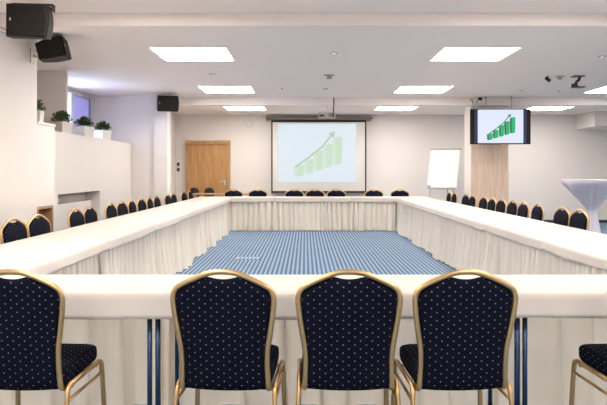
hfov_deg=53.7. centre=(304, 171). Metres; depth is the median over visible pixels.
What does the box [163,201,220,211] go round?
tablecloth
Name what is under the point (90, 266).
table skirt
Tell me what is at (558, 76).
smoke detector
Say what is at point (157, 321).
folding table
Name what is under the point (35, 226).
banquet chair
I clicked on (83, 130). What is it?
potted plant
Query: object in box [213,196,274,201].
tablecloth
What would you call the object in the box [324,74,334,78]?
smoke detector
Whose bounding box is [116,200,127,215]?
banquet chair
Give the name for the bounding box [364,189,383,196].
banquet chair
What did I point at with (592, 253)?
tablecloth
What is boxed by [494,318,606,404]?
table skirt
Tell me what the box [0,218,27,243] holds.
banquet chair
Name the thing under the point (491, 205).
banquet chair
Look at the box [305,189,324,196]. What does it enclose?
banquet chair
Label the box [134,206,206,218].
tablecloth
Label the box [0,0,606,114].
ceiling
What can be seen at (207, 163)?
door
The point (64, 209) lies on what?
wall niche
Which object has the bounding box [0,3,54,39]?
loudspeaker
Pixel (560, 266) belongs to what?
table skirt
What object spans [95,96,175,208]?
wall
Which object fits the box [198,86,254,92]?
recessed light
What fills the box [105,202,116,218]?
banquet chair
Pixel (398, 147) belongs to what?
wall
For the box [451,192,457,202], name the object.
banquet chair
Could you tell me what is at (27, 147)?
wall
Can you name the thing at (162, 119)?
wall pillar
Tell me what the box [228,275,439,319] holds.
tablecloth
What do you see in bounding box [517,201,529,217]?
banquet chair
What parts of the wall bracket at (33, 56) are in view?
plate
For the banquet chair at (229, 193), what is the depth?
14.17 m
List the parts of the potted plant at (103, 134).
planter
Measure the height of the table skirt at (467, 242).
0.711 m
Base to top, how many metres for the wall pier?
0.930 m
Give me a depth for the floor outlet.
9.18 m
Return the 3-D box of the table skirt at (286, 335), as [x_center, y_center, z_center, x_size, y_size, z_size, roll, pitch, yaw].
[0.160,0.981,3.390,1.850,0.711,0.096,0,0,1]
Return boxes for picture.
[278,124,355,181]
[478,110,522,142]
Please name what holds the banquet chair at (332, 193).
on the floor
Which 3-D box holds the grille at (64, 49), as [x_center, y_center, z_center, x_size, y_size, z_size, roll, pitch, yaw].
[-2.600,-1.344,6.524,0.025,0.211,0.291,-14,2,-10]
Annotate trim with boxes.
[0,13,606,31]
[37,121,55,126]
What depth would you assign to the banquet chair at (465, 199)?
11.24 m
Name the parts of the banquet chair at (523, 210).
backrest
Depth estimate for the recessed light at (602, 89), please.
10.92 m
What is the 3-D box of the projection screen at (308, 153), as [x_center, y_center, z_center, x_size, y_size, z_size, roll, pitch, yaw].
[0.382,-0.424,15.580,2.781,2.012,0.180,0,0,0]
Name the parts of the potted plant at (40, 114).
planter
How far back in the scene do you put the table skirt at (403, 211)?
12.46 m
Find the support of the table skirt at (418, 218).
attached to the folding table
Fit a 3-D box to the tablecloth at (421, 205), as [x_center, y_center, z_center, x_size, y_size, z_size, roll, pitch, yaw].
[2.434,0.641,10.999,0.839,0.125,1.677,0,0,0]
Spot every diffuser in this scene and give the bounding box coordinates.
[225,107,264,109]
[375,107,415,109]
[529,107,570,109]
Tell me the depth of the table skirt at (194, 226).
9.40 m
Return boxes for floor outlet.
[236,257,260,259]
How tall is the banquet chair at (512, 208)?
0.925 m
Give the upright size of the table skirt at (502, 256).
0.711 m
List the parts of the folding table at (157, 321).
leg, leg, leg, leg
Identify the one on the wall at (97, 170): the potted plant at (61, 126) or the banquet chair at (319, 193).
the potted plant at (61, 126)
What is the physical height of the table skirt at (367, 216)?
0.711 m
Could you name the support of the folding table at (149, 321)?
on the floor
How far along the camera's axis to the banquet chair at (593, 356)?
2.87 m
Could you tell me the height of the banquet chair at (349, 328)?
0.925 m
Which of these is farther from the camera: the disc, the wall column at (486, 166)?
the disc
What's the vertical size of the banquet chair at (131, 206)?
0.925 m
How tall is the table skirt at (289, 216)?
0.711 m
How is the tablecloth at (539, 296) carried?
on the folding table at (524, 320)
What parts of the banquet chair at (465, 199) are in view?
backrest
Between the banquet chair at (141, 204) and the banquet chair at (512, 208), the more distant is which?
the banquet chair at (141, 204)
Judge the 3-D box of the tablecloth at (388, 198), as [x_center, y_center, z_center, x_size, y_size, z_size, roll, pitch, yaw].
[1.920,0.639,13.795,1.776,0.113,0.597,0,0,0]
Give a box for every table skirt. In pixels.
[0,319,168,404]
[50,254,100,274]
[99,232,157,274]
[154,220,189,274]
[168,319,498,404]
[185,213,206,265]
[203,206,221,247]
[219,202,230,236]
[229,201,274,230]
[274,201,349,230]
[350,201,396,230]
[396,202,410,237]
[408,207,426,248]
[425,212,451,264]
[449,220,484,270]
[483,231,551,274]
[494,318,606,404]
[551,254,606,274]
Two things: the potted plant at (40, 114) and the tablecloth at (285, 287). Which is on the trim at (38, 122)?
the potted plant at (40, 114)
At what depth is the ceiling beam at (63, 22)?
5.60 m
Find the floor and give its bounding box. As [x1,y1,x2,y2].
[101,223,606,404]
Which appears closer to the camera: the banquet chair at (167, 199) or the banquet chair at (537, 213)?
the banquet chair at (537, 213)
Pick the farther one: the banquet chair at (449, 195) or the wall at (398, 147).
the wall at (398, 147)
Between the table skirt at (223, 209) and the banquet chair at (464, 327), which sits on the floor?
the banquet chair at (464, 327)
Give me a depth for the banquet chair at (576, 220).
6.55 m
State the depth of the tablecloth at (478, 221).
7.46 m
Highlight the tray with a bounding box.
[427,185,455,188]
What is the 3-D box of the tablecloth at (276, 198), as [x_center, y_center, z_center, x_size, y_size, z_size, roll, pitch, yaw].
[0.165,0.637,13.796,1.726,0.108,0.601,0,0,0]
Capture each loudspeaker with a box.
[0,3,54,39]
[35,35,71,62]
[156,95,178,111]
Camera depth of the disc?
15.67 m
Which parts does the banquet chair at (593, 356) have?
leg, seat rail, seat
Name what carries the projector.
hanging from the ceiling
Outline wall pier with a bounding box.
[37,71,67,123]
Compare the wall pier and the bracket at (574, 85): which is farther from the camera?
the bracket at (574, 85)
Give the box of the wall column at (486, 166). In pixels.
[464,106,508,211]
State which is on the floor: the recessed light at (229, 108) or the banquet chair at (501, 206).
the banquet chair at (501, 206)
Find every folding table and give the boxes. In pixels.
[147,319,160,404]
[155,318,518,404]
[519,318,526,404]
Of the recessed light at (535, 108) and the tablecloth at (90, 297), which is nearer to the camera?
the tablecloth at (90, 297)
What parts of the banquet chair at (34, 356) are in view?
leg, backrest, frame, leg, seat, seat rail, leg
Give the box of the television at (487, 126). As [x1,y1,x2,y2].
[470,97,530,143]
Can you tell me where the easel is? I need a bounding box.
[427,148,460,196]
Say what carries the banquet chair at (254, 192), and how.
on the floor
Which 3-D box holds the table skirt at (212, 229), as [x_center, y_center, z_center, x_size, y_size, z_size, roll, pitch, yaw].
[-1.685,0.981,10.999,0.199,0.711,1.721,0,0,0]
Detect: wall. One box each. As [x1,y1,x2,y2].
[0,32,54,243]
[55,131,130,230]
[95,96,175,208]
[176,115,606,219]
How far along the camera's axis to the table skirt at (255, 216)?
13.56 m
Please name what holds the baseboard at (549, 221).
attached to the wall at (398, 147)
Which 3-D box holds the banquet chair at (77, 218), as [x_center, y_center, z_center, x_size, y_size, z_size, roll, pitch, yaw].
[-2.382,0.876,6.812,0.513,0.925,0.485,0,0,1]
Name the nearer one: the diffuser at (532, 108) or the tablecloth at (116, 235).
the tablecloth at (116, 235)
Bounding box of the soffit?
[576,111,606,128]
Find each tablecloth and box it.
[0,239,109,274]
[0,275,229,319]
[21,223,157,249]
[92,212,187,230]
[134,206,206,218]
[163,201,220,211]
[184,197,230,205]
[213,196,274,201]
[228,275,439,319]
[274,196,350,201]
[351,196,424,201]
[394,197,443,204]
[407,201,467,210]
[424,206,500,218]
[448,213,548,230]
[453,275,606,317]
[483,223,606,249]
[542,239,606,270]
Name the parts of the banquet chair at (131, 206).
backrest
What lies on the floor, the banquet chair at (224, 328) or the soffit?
the banquet chair at (224, 328)
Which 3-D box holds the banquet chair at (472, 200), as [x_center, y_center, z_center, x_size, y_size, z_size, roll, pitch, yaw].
[2.807,0.876,10.820,0.513,0.925,0.485,0,0,0]
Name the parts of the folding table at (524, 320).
leg, leg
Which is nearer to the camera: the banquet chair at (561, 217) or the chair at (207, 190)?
the banquet chair at (561, 217)
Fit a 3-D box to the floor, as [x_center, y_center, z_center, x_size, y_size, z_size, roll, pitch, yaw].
[2.050,1.390,6.400,13.100,0.100,19.000,0,0,0]
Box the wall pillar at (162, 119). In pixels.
[154,95,170,205]
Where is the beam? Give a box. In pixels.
[179,98,606,105]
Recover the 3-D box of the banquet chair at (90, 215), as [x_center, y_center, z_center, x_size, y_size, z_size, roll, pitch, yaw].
[-2.393,0.876,7.290,0.513,0.925,0.485,0,0,0]
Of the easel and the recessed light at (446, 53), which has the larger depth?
the easel
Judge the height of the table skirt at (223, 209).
0.711 m
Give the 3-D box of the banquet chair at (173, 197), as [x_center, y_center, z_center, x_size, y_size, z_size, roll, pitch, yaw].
[-2.374,0.876,11.819,0.513,0.925,0.485,0,0,1]
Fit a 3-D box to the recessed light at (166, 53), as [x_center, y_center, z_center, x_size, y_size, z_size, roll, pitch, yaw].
[-1.395,-1.474,7.550,0.924,0.009,0.864,0,0,0]
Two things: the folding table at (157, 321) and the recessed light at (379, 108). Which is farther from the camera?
the recessed light at (379, 108)
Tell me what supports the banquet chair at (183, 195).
on the floor
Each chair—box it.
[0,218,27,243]
[0,269,105,404]
[27,214,50,237]
[67,208,84,227]
[83,206,97,223]
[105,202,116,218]
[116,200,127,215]
[127,199,136,213]
[137,197,146,211]
[146,196,153,208]
[153,195,160,207]
[164,193,171,204]
[170,269,286,404]
[171,193,176,202]
[181,191,186,200]
[188,190,191,198]
[189,188,198,197]
[204,188,213,196]
[224,189,242,196]
[248,189,267,196]
[285,189,303,195]
[295,269,402,404]
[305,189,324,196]
[327,189,345,196]
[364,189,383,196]
[390,189,409,195]
[391,269,517,404]
[446,191,451,201]
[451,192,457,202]
[461,193,469,204]
[468,194,476,206]
[479,196,487,208]
[487,197,496,210]
[496,198,506,212]
[506,200,517,215]
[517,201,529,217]
[531,203,544,220]
[553,206,569,226]
[569,209,589,230]
[569,344,606,404]
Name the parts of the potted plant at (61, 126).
planter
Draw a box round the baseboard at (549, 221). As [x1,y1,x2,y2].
[544,220,606,222]
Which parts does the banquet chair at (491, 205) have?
backrest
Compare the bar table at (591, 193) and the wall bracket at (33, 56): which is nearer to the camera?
the wall bracket at (33, 56)
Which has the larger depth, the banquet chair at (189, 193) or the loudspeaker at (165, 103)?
the banquet chair at (189, 193)
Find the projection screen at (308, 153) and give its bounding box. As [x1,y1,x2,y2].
[266,116,372,193]
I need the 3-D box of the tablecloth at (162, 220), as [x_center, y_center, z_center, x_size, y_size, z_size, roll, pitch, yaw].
[-2.074,0.642,7.637,0.836,0.125,1.677,0,0,0]
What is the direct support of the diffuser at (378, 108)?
attached to the recessed light at (379, 108)
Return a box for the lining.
[37,205,53,231]
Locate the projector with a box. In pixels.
[318,97,335,118]
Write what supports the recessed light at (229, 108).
in the ceiling
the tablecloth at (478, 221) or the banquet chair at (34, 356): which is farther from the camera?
the tablecloth at (478, 221)
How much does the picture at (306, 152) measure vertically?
1.505 m
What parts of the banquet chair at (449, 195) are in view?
backrest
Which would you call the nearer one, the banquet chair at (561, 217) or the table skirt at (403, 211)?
the banquet chair at (561, 217)
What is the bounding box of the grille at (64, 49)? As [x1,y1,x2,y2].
[59,35,71,59]
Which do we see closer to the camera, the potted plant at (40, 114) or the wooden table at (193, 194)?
the potted plant at (40, 114)
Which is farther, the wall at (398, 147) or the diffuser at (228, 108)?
the wall at (398, 147)
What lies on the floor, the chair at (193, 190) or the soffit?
the chair at (193, 190)
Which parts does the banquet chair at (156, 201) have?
backrest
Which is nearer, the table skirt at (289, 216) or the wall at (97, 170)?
the wall at (97, 170)
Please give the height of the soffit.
0.379 m
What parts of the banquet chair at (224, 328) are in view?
leg, leg, backrest, seat, leg, seat rail, leg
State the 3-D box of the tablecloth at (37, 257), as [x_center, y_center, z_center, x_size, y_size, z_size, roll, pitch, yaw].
[-2.074,0.642,4.275,0.830,0.126,1.677,0,0,0]
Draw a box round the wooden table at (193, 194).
[192,193,247,197]
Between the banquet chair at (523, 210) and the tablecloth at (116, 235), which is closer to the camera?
the tablecloth at (116, 235)
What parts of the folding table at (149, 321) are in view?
leg, leg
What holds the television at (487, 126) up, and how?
hanging from the ceiling
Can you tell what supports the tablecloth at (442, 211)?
on the folding table
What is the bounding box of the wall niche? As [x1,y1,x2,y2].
[58,200,90,230]
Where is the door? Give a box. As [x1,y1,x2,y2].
[185,141,229,199]
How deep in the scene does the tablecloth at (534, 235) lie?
5.84 m
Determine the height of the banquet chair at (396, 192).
0.925 m
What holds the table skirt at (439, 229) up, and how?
attached to the folding table
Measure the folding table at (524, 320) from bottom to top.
0.748 m
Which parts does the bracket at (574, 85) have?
mount plate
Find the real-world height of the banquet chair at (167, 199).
0.925 m
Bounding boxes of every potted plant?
[37,99,46,121]
[50,110,72,133]
[73,116,93,136]
[94,121,111,139]
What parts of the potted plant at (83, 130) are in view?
planter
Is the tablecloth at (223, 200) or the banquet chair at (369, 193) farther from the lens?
the banquet chair at (369, 193)
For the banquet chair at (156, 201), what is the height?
0.925 m
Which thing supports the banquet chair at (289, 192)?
on the floor
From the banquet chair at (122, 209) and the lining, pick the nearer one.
the lining
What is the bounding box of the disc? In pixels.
[245,119,252,126]
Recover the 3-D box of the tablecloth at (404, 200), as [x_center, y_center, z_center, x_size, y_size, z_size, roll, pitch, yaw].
[2.432,0.641,12.680,0.839,0.126,1.677,0,0,0]
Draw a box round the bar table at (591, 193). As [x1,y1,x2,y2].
[561,179,606,232]
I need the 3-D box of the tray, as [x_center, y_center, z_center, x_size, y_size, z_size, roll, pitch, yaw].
[3.345,0.387,14.727,0.720,0.094,0.060,0,0,33]
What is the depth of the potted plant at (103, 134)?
10.33 m
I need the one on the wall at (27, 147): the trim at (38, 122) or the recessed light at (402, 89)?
the trim at (38, 122)
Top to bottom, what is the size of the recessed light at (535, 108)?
0.009 m
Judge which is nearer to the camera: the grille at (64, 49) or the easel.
the grille at (64, 49)
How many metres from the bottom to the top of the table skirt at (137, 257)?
0.711 m
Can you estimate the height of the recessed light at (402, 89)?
0.009 m
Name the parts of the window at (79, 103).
sash, pane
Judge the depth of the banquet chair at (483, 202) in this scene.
10.12 m
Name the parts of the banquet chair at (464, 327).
leg, seat rail, leg, seat, backrest, leg, leg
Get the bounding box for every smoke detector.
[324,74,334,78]
[555,75,564,79]
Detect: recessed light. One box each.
[148,47,234,60]
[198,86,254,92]
[223,106,265,110]
[374,106,418,110]
[393,86,453,92]
[429,47,521,60]
[527,106,574,110]
[583,86,606,92]
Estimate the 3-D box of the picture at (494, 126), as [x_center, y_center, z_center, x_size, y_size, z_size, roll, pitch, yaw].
[3.829,-0.883,11.748,0.884,0.656,0.003,0,0,2]
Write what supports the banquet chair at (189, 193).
on the floor
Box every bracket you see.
[30,48,37,63]
[570,75,585,87]
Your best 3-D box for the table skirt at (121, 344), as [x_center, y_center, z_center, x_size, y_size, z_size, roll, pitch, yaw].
[-1.650,0.981,3.384,1.830,0.711,0.103,0,0,0]
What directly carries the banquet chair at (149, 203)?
on the floor
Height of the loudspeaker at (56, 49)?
0.257 m

